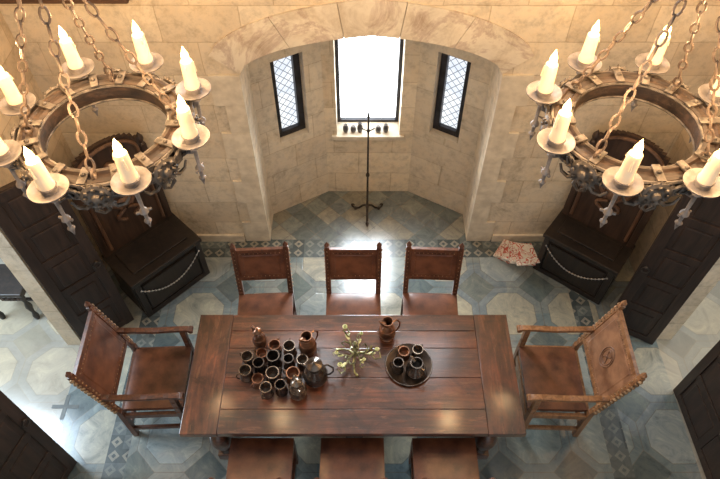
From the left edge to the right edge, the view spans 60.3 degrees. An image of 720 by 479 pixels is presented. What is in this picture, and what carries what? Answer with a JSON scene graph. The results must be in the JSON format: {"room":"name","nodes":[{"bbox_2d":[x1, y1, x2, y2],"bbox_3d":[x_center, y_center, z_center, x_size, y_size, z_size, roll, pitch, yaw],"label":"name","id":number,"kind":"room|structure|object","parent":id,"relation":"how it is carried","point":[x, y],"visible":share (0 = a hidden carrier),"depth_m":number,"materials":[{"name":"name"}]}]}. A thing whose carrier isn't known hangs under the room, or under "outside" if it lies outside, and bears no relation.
{"room":"historic interior","nodes":[
{"label":"historic interior","id":0,"kind":"room"},
{"bbox_2d":[0,11,107,344],"bbox_3d":[-2.725,0.196,2.639,0.150,6.200,5.340,0,52,0],"label":"wall","id":1,"kind":"structure","parent":0,"point":[58,150],"depth_m":4.99,"materials":[{"name":"stone"}]},
{"bbox_2d":[0,390,76,478],"bbox_3d":[-2.490,1.405,4.283,0.111,2.100,0.481,13,53,10],"label":"door","id":2,"kind":"structure","parent":1,"relation":"in","point":[27,451],"depth_m":4.53,"materials":[{"name":"brown wood"}]},
{"bbox_2d":[0,177,133,338],"bbox_3d":[-2.425,0.246,5.188,0.489,2.100,0.111,-34,59,-24],"label":"door","id":3,"kind":"structure","parent":1,"relation":"in","point":[66,264],"depth_m":5.02,"materials":[{"name":"brown wood"}]},
{"bbox_2d":[0,0,210,233],"bbox_3d":[-1.420,-1.458,2.389,1.224,3.249,1.224,0,52,0],"label":"chandelier","id":4,"kind":"object","parent":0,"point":[47,181],"visible":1,"depth_m":3.33,"materials":[{"name":"brown metal"}]},
{"bbox_2d":[0,137,7,155],"bbox_3d":[-1.879,-0.545,3.128,0.087,0.268,0.089,0,52,0],"label":"candle","id":5,"kind":"object","parent":4,"relation":"on","point":[3,147],"depth_m":3.21,"materials":[{"name":"wax"}]},
{"bbox_2d":[0,66,22,104],"bbox_3d":[-1.933,-0.861,3.376,0.090,0.268,0.088,0,52,0],"label":"candle","id":6,"kind":"object","parent":4,"relation":"on","point":[8,87],"depth_m":3.39,"materials":[{"name":"wax"}]},
{"bbox_2d":[24,147,54,191],"bbox_3d":[-1.557,-0.349,2.975,0.088,0.268,0.090,0,52,0],"label":"candle","id":7,"kind":"object","parent":4,"relation":"on","point":[44,182],"depth_m":2.98,"materials":[{"name":"wax"}]},
{"bbox_2d":[59,26,82,69],"bbox_3d":[-1.685,-1.115,3.574,0.089,0.268,0.087,0,52,0],"label":"candle","id":8,"kind":"object","parent":4,"relation":"on","point":[74,62],"depth_m":3.58,"materials":[{"name":"wax"}]},
{"bbox_2d":[112,138,137,183],"bbox_3d":[-1.155,-0.392,3.009,0.089,0.268,0.087,0,52,0],"label":"candle","id":9,"kind":"object","parent":4,"relation":"on","point":[128,174],"depth_m":3.01,"materials":[{"name":"wax"}]},
{"bbox_2d":[132,21,152,63],"bbox_3d":[-1.283,-1.158,3.607,0.088,0.268,0.090,0,52,0],"label":"candle","id":10,"kind":"object","parent":4,"relation":"on","point":[144,56],"depth_m":3.61,"materials":[{"name":"wax"}]},
{"bbox_2d":[176,94,197,138],"bbox_3d":[-0.907,-0.645,3.207,0.090,0.268,0.088,0,52,0],"label":"candle","id":11,"kind":"object","parent":4,"relation":"on","point":[188,129],"depth_m":3.21,"materials":[{"name":"wax"}]},
{"bbox_2d":[180,46,199,90],"bbox_3d":[-0.961,-0.962,3.454,0.087,0.268,0.089,0,52,0],"label":"candle","id":12,"kind":"object","parent":4,"relation":"on","point":[191,82],"depth_m":3.46,"materials":[{"name":"wax"}]},
{"bbox_2d":[243,64,272,230],"bbox_3d":[-1.070,-1.050,5.770,0.200,2.800,0.240,0,52,0],"label":"wall","id":13,"kind":"structure","parent":0,"point":[246,73],"depth_m":5.87,"materials":[{"name":"stone"}]},
{"bbox_2d":[248,42,328,213],"bbox_3d":[-0.705,-1.338,5.994,0.703,2.800,0.160,-24,56,-18],"label":"wall","id":14,"kind":"structure","parent":0,"point":[296,162],"depth_m":6.29,"materials":[{"name":"stone"}]},
{"bbox_2d":[270,53,304,136],"bbox_3d":[-0.713,-1.401,5.962,0.320,0.970,0.060,-24,56,-18],"label":"window","id":15,"kind":"structure","parent":14,"relation":"in","point":[285,72],"depth_m":5.98,"materials":[{"name":"clear glass"}]},
{"bbox_2d":[0,191,719,478],"bbox_3d":[0.100,1.718,5.447,11.400,0.100,6.400,0,52,0],"label":"floor","id":16,"kind":"structure","parent":0,"point":[644,434],"depth_m":5.93,"materials":[{"name":"tile"}]},
{"bbox_2d":[0,264,39,319],"bbox_3d":[-3.350,0.518,6.023,0.420,0.470,0.360,0,52,0],"label":"stool","id":17,"kind":"object","parent":16,"relation":"on","point":[11,289],"visible":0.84,"depth_m":5.82,"materials":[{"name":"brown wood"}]},
{"bbox_2d":[52,395,78,419],"bbox_3d":[-2.640,1.497,5.554,0.194,0.003,0.194,-38,61,-26],"label":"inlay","id":18,"kind":"structure","parent":16,"relation":"in","point":[65,406],"depth_m":5.55,"materials":[{"name":"stone"}]},
{"bbox_2d":[65,301,193,435],"bbox_3d":[-1.764,1.078,5.112,0.752,1.216,0.680,-2,52,-1],"label":"armchair","id":19,"kind":"object","parent":16,"relation":"on","point":[158,377],"visible":0.94,"depth_m":5.08,"materials":[{"name":"brown leather"}]},
{"bbox_2d":[70,132,209,317],"bbox_3d":[-1.993,-0.116,5.687,0.521,1.780,0.790,37,61,25],"label":"chair","id":20,"kind":"object","parent":16,"relation":"on","point":[154,265],"visible":0.73,"depth_m":5.87,"materials":[{"name":"brown wood"}]},
{"bbox_2d":[208,438,298,478],"bbox_3d":[-0.770,1.728,4.680,0.517,1.096,0.530,0,52,0],"label":"dining chair","id":21,"kind":"object","parent":16,"relation":"on","point":[249,458],"visible":1,"depth_m":4.80,"materials":[{"name":"leather"}]},
{"bbox_2d":[230,241,296,314],"bbox_3d":[-0.862,0.550,5.601,0.517,1.096,0.530,-2,52,-2],"label":"dining chair","id":22,"kind":"object","parent":16,"relation":"on","point":[255,263],"visible":0.81,"depth_m":5.58,"materials":[{"name":"brown leather"}]},
{"bbox_2d":[314,438,387,478],"bbox_3d":[-0.060,1.728,4.680,0.517,1.096,0.530,0,52,0],"label":"dining chair","id":23,"kind":"object","parent":16,"relation":"on","point":[340,458],"visible":1,"depth_m":4.79,"materials":[{"name":"leather"}]},
{"bbox_2d":[179,315,525,458],"bbox_3d":[-0.055,1.280,5.237,2.590,0.770,1.034,0,52,0],"label":"dining table","id":24,"kind":"object","parent":16,"relation":"on","point":[471,389],"visible":0.84,"depth_m":4.86,"materials":[{"name":"brown wood"}]},
{"bbox_2d":[236,364,253,382],"bbox_3d":[-0.894,1.050,4.849,0.110,0.122,0.117,15,54,12],"label":"tankard","id":25,"kind":"object","parent":24,"relation":"on","point":[245,372],"visible":0.97,"depth_m":4.85,"materials":[{"name":"grey ceramic"}]},
{"bbox_2d":[239,350,253,367],"bbox_3d":[-0.894,0.953,4.927,0.115,0.120,0.108,-9,53,-7],"label":"tankard","id":26,"kind":"object","parent":24,"relation":"on","point":[247,357],"visible":0.79,"depth_m":4.92,"materials":[{"name":"grey metal"}]},
{"bbox_2d":[251,373,264,388],"bbox_3d":[-0.792,1.103,4.830,0.103,0.088,0.109,-1,52,-1],"label":"tankard","id":27,"kind":"object","parent":24,"relation":"on","point":[257,378],"visible":0.84,"depth_m":4.83,"materials":[{"name":"brown ceramic"}]},
{"bbox_2d":[251,326,266,348],"bbox_3d":[-0.819,0.775,4.969,0.132,0.272,0.117,9,53,7],"label":"jug","id":28,"kind":"object","parent":24,"relation":"on","point":[259,340],"visible":0.99,"depth_m":4.95,"materials":[{"name":"brown ceramic"}]},
{"bbox_2d":[252,357,267,374],"bbox_3d":[-0.788,0.997,4.880,0.110,0.140,0.104,-17,54,-13],"label":"tankard","id":29,"kind":"object","parent":24,"relation":"on","point":[258,362],"visible":0.88,"depth_m":4.86,"materials":[{"name":"black ceramic"}]},
{"bbox_2d":[254,348,267,362],"bbox_3d":[-0.787,0.927,4.968,0.107,0.087,0.101,-9,53,-7],"label":"tankard","id":30,"kind":"object","parent":24,"relation":"on","point":[261,352],"visible":0.74,"depth_m":4.97,"materials":[{"name":"brown ceramic"}]},
{"bbox_2d":[259,381,273,399],"bbox_3d":[-0.718,1.161,4.765,0.107,0.118,0.113,-17,54,-13],"label":"tankard","id":31,"kind":"object","parent":24,"relation":"on","point":[266,393],"visible":1,"depth_m":4.76,"materials":[{"name":"ceramic"}]},
{"bbox_2d":[265,366,281,386],"bbox_3d":[-0.676,1.061,4.835,0.120,0.133,0.127,7,52,5],"label":"tankard","id":32,"kind":"object","parent":24,"relation":"on","point":[272,373],"visible":0.9,"depth_m":4.82,"materials":[{"name":"black ceramic"}]},
{"bbox_2d":[266,350,281,367],"bbox_3d":[-0.681,0.950,4.905,0.117,0.157,0.124,-1,52,0],"label":"tankard","id":33,"kind":"object","parent":24,"relation":"on","point":[273,358],"visible":0.92,"depth_m":4.89,"materials":[{"name":"grey metal"}]},
{"bbox_2d":[268,337,281,353],"bbox_3d":[-0.689,0.867,5.010,0.111,0.095,0.117,-17,54,-13],"label":"tankard","id":34,"kind":"object","parent":24,"relation":"on","point":[274,344],"visible":0.74,"depth_m":5.01,"materials":[{"name":"brown ceramic"}]},
{"bbox_2d":[274,379,287,396],"bbox_3d":[-0.605,1.144,4.769,0.098,0.133,0.105,-34,59,-24],"label":"tankard","id":35,"kind":"object","parent":24,"relation":"on","point":[280,384],"visible":1,"depth_m":4.76,"materials":[{"name":"brown ceramic"}]},
{"bbox_2d":[283,353,295,369],"bbox_3d":[-0.561,0.972,4.907,0.095,0.128,0.101,-9,52,-7],"label":"tankard","id":36,"kind":"object","parent":24,"relation":"on","point":[288,359],"visible":0.85,"depth_m":4.89,"materials":[{"name":"black ceramic"}]},
{"bbox_2d":[283,338,296,356],"bbox_3d":[-0.567,0.878,4.982,0.112,0.124,0.119,-34,59,-24],"label":"tankard","id":37,"kind":"object","parent":24,"relation":"on","point":[289,345],"visible":0.85,"depth_m":4.97,"materials":[{"name":"grey metal"}]},
{"bbox_2d":[283,366,301,384],"bbox_3d":[-0.525,1.065,4.848,0.129,0.105,0.122,-17,54,-13],"label":"tankard","id":38,"kind":"object","parent":24,"relation":"on","point":[292,370],"visible":0.74,"depth_m":4.86,"materials":[{"name":"brown ceramic"}]},
{"bbox_2d":[289,375,306,400],"bbox_3d":[-0.469,1.123,4.697,0.154,0.272,0.138,27,57,19],"label":"jug","id":39,"kind":"object","parent":24,"relation":"on","point":[297,389],"visible":1,"depth_m":4.67,"materials":[{"name":"grey metal"}]},
{"bbox_2d":[297,354,308,370],"bbox_3d":[-0.452,0.971,4.918,0.101,0.112,0.107,32,59,23],"label":"tankard","id":40,"kind":"object","parent":24,"relation":"on","point":[302,358],"visible":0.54,"depth_m":4.92,"materials":[{"name":"ceramic"}]},
{"bbox_2d":[298,330,317,355],"bbox_3d":[-0.419,0.817,4.950,0.147,0.251,0.164,10,53,8],"label":"jug","id":41,"kind":"object","parent":24,"relation":"on","point":[307,345],"visible":0.97,"depth_m":4.91,"materials":[{"name":"brown ceramic"}]},
{"bbox_2d":[302,357,333,387],"bbox_3d":[-0.339,1.013,4.764,0.217,0.302,0.197,31,58,22],"label":"jug","id":42,"kind":"object","parent":24,"relation":"on","point":[315,374],"visible":1,"depth_m":4.73,"materials":[{"name":"grey metal"}]},
{"bbox_2d":[332,324,380,376],"bbox_3d":[-0.070,0.856,4.913,0.376,0.252,0.377,-29,57,-21],"label":"candelabrum","id":43,"kind":"object","parent":24,"relation":"on","point":[354,353],"visible":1,"depth_m":4.93,"materials":[{"name":"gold metal"}]},
{"bbox_2d":[378,316,400,341],"bbox_3d":[0.228,0.725,5.015,0.159,0.261,0.143,21,55,15],"label":"jug","id":44,"kind":"object","parent":24,"relation":"on","point":[386,331],"visible":1,"depth_m":4.98,"materials":[{"name":"brown ceramic"}]},
{"bbox_2d":[385,343,432,385],"bbox_3d":[0.390,1.000,4.951,0.378,0.022,0.378,0,52,0],"label":"serving tray","id":45,"kind":"object","parent":24,"relation":"on","point":[403,379],"visible":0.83,"depth_m":4.94,"materials":[{"name":"metal"}]},
{"bbox_2d":[389,357,403,374],"bbox_3d":[0.297,0.997,4.879,0.102,0.129,0.096,-27,57,-19],"label":"tankard","id":46,"kind":"object","parent":45,"relation":"on","point":[397,369],"visible":1,"depth_m":4.87,"materials":[{"name":"black ceramic"}]},
{"bbox_2d":[397,345,409,360],"bbox_3d":[0.347,0.913,4.970,0.108,0.087,0.102,10,53,8],"label":"tankard","id":47,"kind":"object","parent":45,"relation":"on","point":[403,351],"visible":0.93,"depth_m":4.97,"materials":[{"name":"brown ceramic"}]},
{"bbox_2d":[406,355,426,378],"bbox_3d":[0.449,1.000,4.850,0.175,0.170,0.157,11,53,9],"label":"jug","id":48,"kind":"object","parent":45,"relation":"on","point":[415,368],"visible":1,"depth_m":4.82,"materials":[{"name":"grey metal"}]},
{"bbox_2d":[411,344,422,358],"bbox_3d":[0.460,0.901,4.967,0.098,0.108,0.103,-2,52,-2],"label":"tankard","id":49,"kind":"object","parent":45,"relation":"on","point":[417,351],"visible":0.87,"depth_m":4.96,"materials":[{"name":"grey metal"}]},
{"bbox_2d":[324,242,382,314],"bbox_3d":[-0.060,0.550,5.601,0.517,1.096,0.530,0,52,0],"label":"dining chair","id":50,"kind":"object","parent":16,"relation":"on","point":[341,263],"visible":0.8,"depth_m":5.58,"materials":[{"name":"leather"}]},
{"bbox_2d":[351,110,382,225],"bbox_3d":[0.080,-0.705,6.325,0.364,1.500,0.317,0,52,0],"label":"candle stand","id":51,"kind":"object","parent":16,"relation":"on","point":[366,205],"visible":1,"depth_m":6.58,"materials":[{"name":"metal"}]},
{"bbox_2d":[400,241,464,314],"bbox_3d":[0.642,0.550,5.601,0.517,1.096,0.530,2,52,1],"label":"dining chair","id":52,"kind":"object","parent":16,"relation":"on","point":[427,263],"visible":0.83,"depth_m":5.58,"materials":[{"name":"leather"}]},
{"bbox_2d":[408,438,495,478],"bbox_3d":[0.660,1.728,4.680,0.517,1.096,0.530,0,52,0],"label":"dining chair","id":53,"kind":"object","parent":16,"relation":"on","point":[429,458],"visible":1,"depth_m":4.80,"materials":[{"name":"leather"}]},
{"bbox_2d":[493,246,509,263],"bbox_3d":[1.560,0.132,6.610,0.190,0.013,0.250,28,57,20],"label":"booklet","id":54,"kind":"object","parent":16,"relation":"on","point":[495,253],"visible":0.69,"depth_m":6.57,"materials":[{"name":"beige paper"}]},
{"bbox_3d":[1.585,0.120,6.598,0.190,0.013,0.250,25,56,18],"label":"booklet","id":55,"kind":"object","parent":54,"relation":"on","visible":0},
{"bbox_2d":[496,239,507,257],"bbox_3d":[1.572,0.118,6.579,0.190,0.013,0.250,22,55,16],"label":"booklet","id":56,"kind":"object","parent":55,"relation":"on","point":[502,246],"visible":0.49,"depth_m":6.58,"materials":[{"name":"beige paper"}]},
{"bbox_3d":[1.610,0.141,6.540,0.190,0.013,0.250,18,54,13],"label":"booklet","id":57,"kind":"object","parent":56,"relation":"on","visible":0},
{"bbox_3d":[1.618,0.137,6.522,0.190,0.013,0.250,16,54,12],"label":"booklet","id":58,"kind":"object","parent":57,"relation":"on","visible":0},
{"bbox_2d":[504,240,516,259],"bbox_3d":[1.615,0.126,6.510,0.190,0.013,0.250,11,53,8],"label":"booklet","id":59,"kind":"object","parent":58,"relation":"on","point":[506,252],"visible":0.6,"depth_m":6.51,"materials":[{"name":"beige paper"}]},
{"bbox_3d":[1.656,0.146,6.473,0.190,0.013,0.250,10,53,8],"label":"booklet","id":60,"kind":"object","parent":59,"relation":"on","visible":0},
{"bbox_2d":[509,244,515,263],"bbox_3d":[1.650,0.153,6.447,0.190,0.013,0.250,4,52,3],"label":"booklet","id":61,"kind":"object","parent":60,"relation":"on","point":[511,262],"visible":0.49,"depth_m":6.42,"materials":[{"name":"beige paper"}]},
{"bbox_2d":[510,242,526,261],"bbox_3d":[1.663,0.138,6.438,0.190,0.013,0.250,4,52,3],"label":"booklet","id":62,"kind":"object","parent":61,"relation":"on","point":[511,243],"visible":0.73,"depth_m":6.44,"materials":[{"name":"beige paper"}]},
{"bbox_3d":[1.697,0.150,6.408,0.190,0.013,0.250,-2,52,-2],"label":"booklet","id":63,"kind":"object","parent":62,"relation":"on","visible":0},
{"bbox_2d":[512,246,535,265],"bbox_3d":[1.684,0.167,6.373,0.190,0.013,0.250,-2,52,-1],"label":"booklet","id":64,"kind":"object","parent":63,"relation":"on","point":[518,262],"visible":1,"depth_m":6.33,"materials":[{"name":"beige paper"}]},
{"bbox_2d":[514,243,539,265],"bbox_3d":[1.712,0.153,6.363,0.190,0.013,0.250,-9,53,-7],"label":"booklet","id":65,"kind":"object","parent":64,"relation":"on","point":[526,253],"visible":1,"depth_m":6.35,"materials":[{"name":"beige paper"}]},
{"bbox_2d":[513,300,646,436],"bbox_3d":[1.694,1.077,5.112,0.772,1.216,0.700,1,52,1],"label":"armchair","id":66,"kind":"object","parent":16,"relation":"on","point":[550,378],"visible":1,"depth_m":5.09,"materials":[{"name":"brown leather"}]},
{"bbox_2d":[533,129,672,304],"bbox_3d":[2.214,-0.186,5.742,0.770,1.780,0.421,32,58,22],"label":"chair","id":67,"kind":"object","parent":16,"relation":"on","point":[584,257],"visible":0.73,"depth_m":5.93,"materials":[{"name":"brown wood"}]},
{"bbox_2d":[0,0,719,238],"bbox_3d":[0.100,-1.955,4.319,5.800,6.200,0.120,0,52,0],"label":"wall","id":68,"kind":"structure","parent":0,"point":[211,207],"depth_m":4.91,"materials":[{"name":"stone"}]},
{"bbox_2d":[0,0,128,3],"bbox_3d":[-2.150,-1.764,4.386,1.000,0.160,0.100,0,52,0],"label":"trim","id":69,"kind":"structure","parent":68,"relation":"attached to","point":[1,1],"depth_m":4.41,"materials":[{"name":"brown wood"}]},
{"bbox_2d":[197,234,245,241],"bbox_3d":[-1.945,-0.018,6.677,1.410,0.100,0.030,0,52,0],"label":"baseboard","id":70,"kind":"structure","parent":68,"relation":"attached to","point":[205,237],"depth_m":6.65,"materials":[{"name":"stone"}]},
{"bbox_2d":[208,75,270,240],"bbox_3d":[-1.100,-0.663,5.867,0.260,2.168,0.030,0,52,0],"label":"trim","id":71,"kind":"structure","parent":68,"relation":"attached to","point":[226,90],"depth_m":5.64,"materials":[{"name":"stone"}]},
{"bbox_2d":[208,0,533,73],"bbox_3d":[0.090,-1.541,4.739,2.555,0.652,0.026,0,52,0],"label":"arch","id":72,"kind":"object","parent":68,"relation":"attached to","point":[491,41],"depth_m":4.68,"materials":[{"name":"stone"}]},
{"bbox_2d":[466,75,534,240],"bbox_3d":[1.280,-0.663,5.867,0.260,2.168,0.030,0,52,0],"label":"trim","id":73,"kind":"structure","parent":68,"relation":"attached to","point":[501,143],"depth_m":5.65,"materials":[{"name":"stone"}]},
{"bbox_2d":[491,234,543,241],"bbox_3d":[2.135,-0.018,6.677,1.430,0.100,0.030,0,52,0],"label":"baseboard","id":74,"kind":"structure","parent":68,"relation":"attached to","point":[495,237],"depth_m":6.65,"materials":[{"name":"stone"}]},
{"bbox_2d":[320,39,420,190],"bbox_3d":[0.095,-1.531,6.145,0.910,2.800,0.280,0,52,0],"label":"wall","id":75,"kind":"structure","parent":0,"point":[389,160],"depth_m":6.62,"materials":[{"name":"stone"}]},
{"bbox_2d":[332,122,404,139],"bbox_3d":[0.085,-1.170,6.567,0.760,0.050,0.300,0,52,0],"label":"windowsill","id":76,"kind":"structure","parent":75,"relation":"attached to","point":[393,132],"depth_m":6.49,"materials":[{"name":"stone"}]},
{"bbox_2d":[343,123,347,132],"bbox_3d":[-0.150,-1.164,6.470,0.060,0.093,0.058,0,52,0],"label":"jar","id":77,"kind":"object","parent":76,"relation":"on","point":[345,127],"visible":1,"depth_m":6.45,"materials":[{"name":"ceramic"}]},
{"bbox_2d":[350,125,355,132],"bbox_3d":[-0.070,-1.157,6.477,0.060,0.073,0.058,0,52,0],"label":"jar","id":78,"kind":"object","parent":76,"relation":"on","point":[353,128],"visible":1,"depth_m":6.46,"materials":[{"name":"ceramic"}]},
{"bbox_2d":[357,122,362,132],"bbox_3d":[0.000,-1.170,6.462,0.060,0.113,0.058,0,52,0],"label":"jar","id":79,"kind":"object","parent":76,"relation":"on","point":[359,126],"visible":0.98,"depth_m":6.44,"materials":[{"name":"ceramic"}]},
{"bbox_2d":[375,125,380,132],"bbox_3d":[0.190,-1.157,6.477,0.060,0.073,0.058,0,52,0],"label":"jar","id":80,"kind":"object","parent":76,"relation":"on","point":[378,128],"visible":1,"depth_m":6.46,"materials":[{"name":"ceramic"}]},
{"bbox_2d":[383,124,388,132],"bbox_3d":[0.270,-1.164,6.470,0.060,0.093,0.058,0,52,0],"label":"jar","id":81,"kind":"object","parent":76,"relation":"on","point":[385,127],"visible":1,"depth_m":6.45,"materials":[{"name":"ceramic"}]},
{"bbox_2d":[334,36,403,121],"bbox_3d":[0.085,-1.713,6.059,0.650,1.440,0.060,0,52,0],"label":"window","id":82,"kind":"structure","parent":75,"relation":"in","point":[368,68],"depth_m":6.20,"materials":[{"name":"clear glass"}]},
{"bbox_2d":[408,42,492,213],"bbox_3d":[0.890,-1.337,5.994,0.695,2.800,0.160,25,56,18],"label":"wall","id":83,"kind":"structure","parent":0,"point":[441,163],"depth_m":6.29,"materials":[{"name":"stone"}]},
{"bbox_2d":[433,53,470,137],"bbox_3d":[0.899,-1.401,5.961,0.320,0.970,0.060,25,56,18],"label":"window","id":84,"kind":"structure","parent":83,"relation":"in","point":[454,72],"depth_m":5.98,"materials":[{"name":"clear glass"}]},
{"bbox_2d":[463,63,498,227],"bbox_3d":[1.250,-1.050,5.770,0.200,2.800,0.240,0,52,0],"label":"wall","id":85,"kind":"structure","parent":0,"point":[495,69],"depth_m":5.87,"materials":[{"name":"stone"}]},
{"bbox_2d":[526,0,719,228],"bbox_3d":[1.540,-1.474,2.402,1.193,3.249,1.193,0,52,0],"label":"chandelier","id":86,"kind":"object","parent":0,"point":[696,176],"visible":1,"depth_m":3.33,"materials":[{"name":"brown metal"}]},
{"bbox_2d":[537,49,557,93],"bbox_3d":[1.055,-0.939,3.437,0.089,0.268,0.088,0,52,0],"label":"candle","id":87,"kind":"object","parent":86,"relation":"on","point":[549,71],"depth_m":3.44,"materials":[{"name":"wax"}]},
{"bbox_2d":[549,99,571,143],"bbox_3d":[1.045,-0.620,3.187,0.088,0.268,0.088,0,52,0],"label":"candle","id":88,"kind":"object","parent":86,"relation":"on","point":[557,135],"depth_m":3.19,"materials":[{"name":"wax"}]},
{"bbox_2d":[578,20,599,63],"bbox_3d":[1.351,-1.159,3.608,0.088,0.268,0.088,0,52,0],"label":"candle","id":89,"kind":"object","parent":86,"relation":"on","point":[586,56],"depth_m":3.61,"materials":[{"name":"wax"}]},
{"bbox_2d":[615,139,643,184],"bbox_3d":[1.324,-0.387,3.005,0.088,0.268,0.089,0,52,0],"label":"candle","id":90,"kind":"object","parent":86,"relation":"on","point":[627,171],"depth_m":3.01,"materials":[{"name":"wax"}]},
{"bbox_2d":[646,25,670,64],"bbox_3d":[1.756,-1.151,3.602,0.088,0.268,0.089,0,52,0],"label":"candle","id":91,"kind":"object","parent":86,"relation":"on","point":[657,59],"depth_m":3.62,"materials":[{"name":"wax"}]},
{"bbox_2d":[697,149,719,185],"bbox_3d":[1.729,-0.379,2.999,0.088,0.268,0.088,0,52,0],"label":"candle","id":92,"kind":"object","parent":86,"relation":"on","point":[708,176],"depth_m":3.03,"materials":[{"name":"wax"}]},
{"bbox_2d":[710,75,719,96],"bbox_3d":[2.035,-0.918,3.420,0.088,0.268,0.088,0,52,0],"label":"candle","id":93,"kind":"object","parent":86,"relation":"on","point":[717,94],"depth_m":3.49,"materials":[{"name":"wax"}]},
{"bbox_2d":[629,63,719,338],"bbox_3d":[2.925,0.196,2.639,0.150,6.200,5.340,0,52,0],"label":"wall","id":94,"kind":"structure","parent":0,"point":[682,149],"depth_m":5.65,"materials":[{"name":"stone"}]},
{"bbox_2d":[615,194,719,344],"bbox_3d":[2.605,0.254,5.182,0.465,2.100,0.111,23,55,17],"label":"door","id":95,"kind":"structure","parent":94,"relation":"in","point":[678,259],"depth_m":5.12,"materials":[{"name":"brown wood"}]},
{"bbox_2d":[673,340,719,478],"bbox_3d":[2.900,1.141,4.489,0.111,2.100,1.071,-2,52,-1],"label":"door","id":96,"kind":"structure","parent":94,"relation":"in","point":[697,395],"depth_m":5.15,"materials":[{"name":"brown wood"}]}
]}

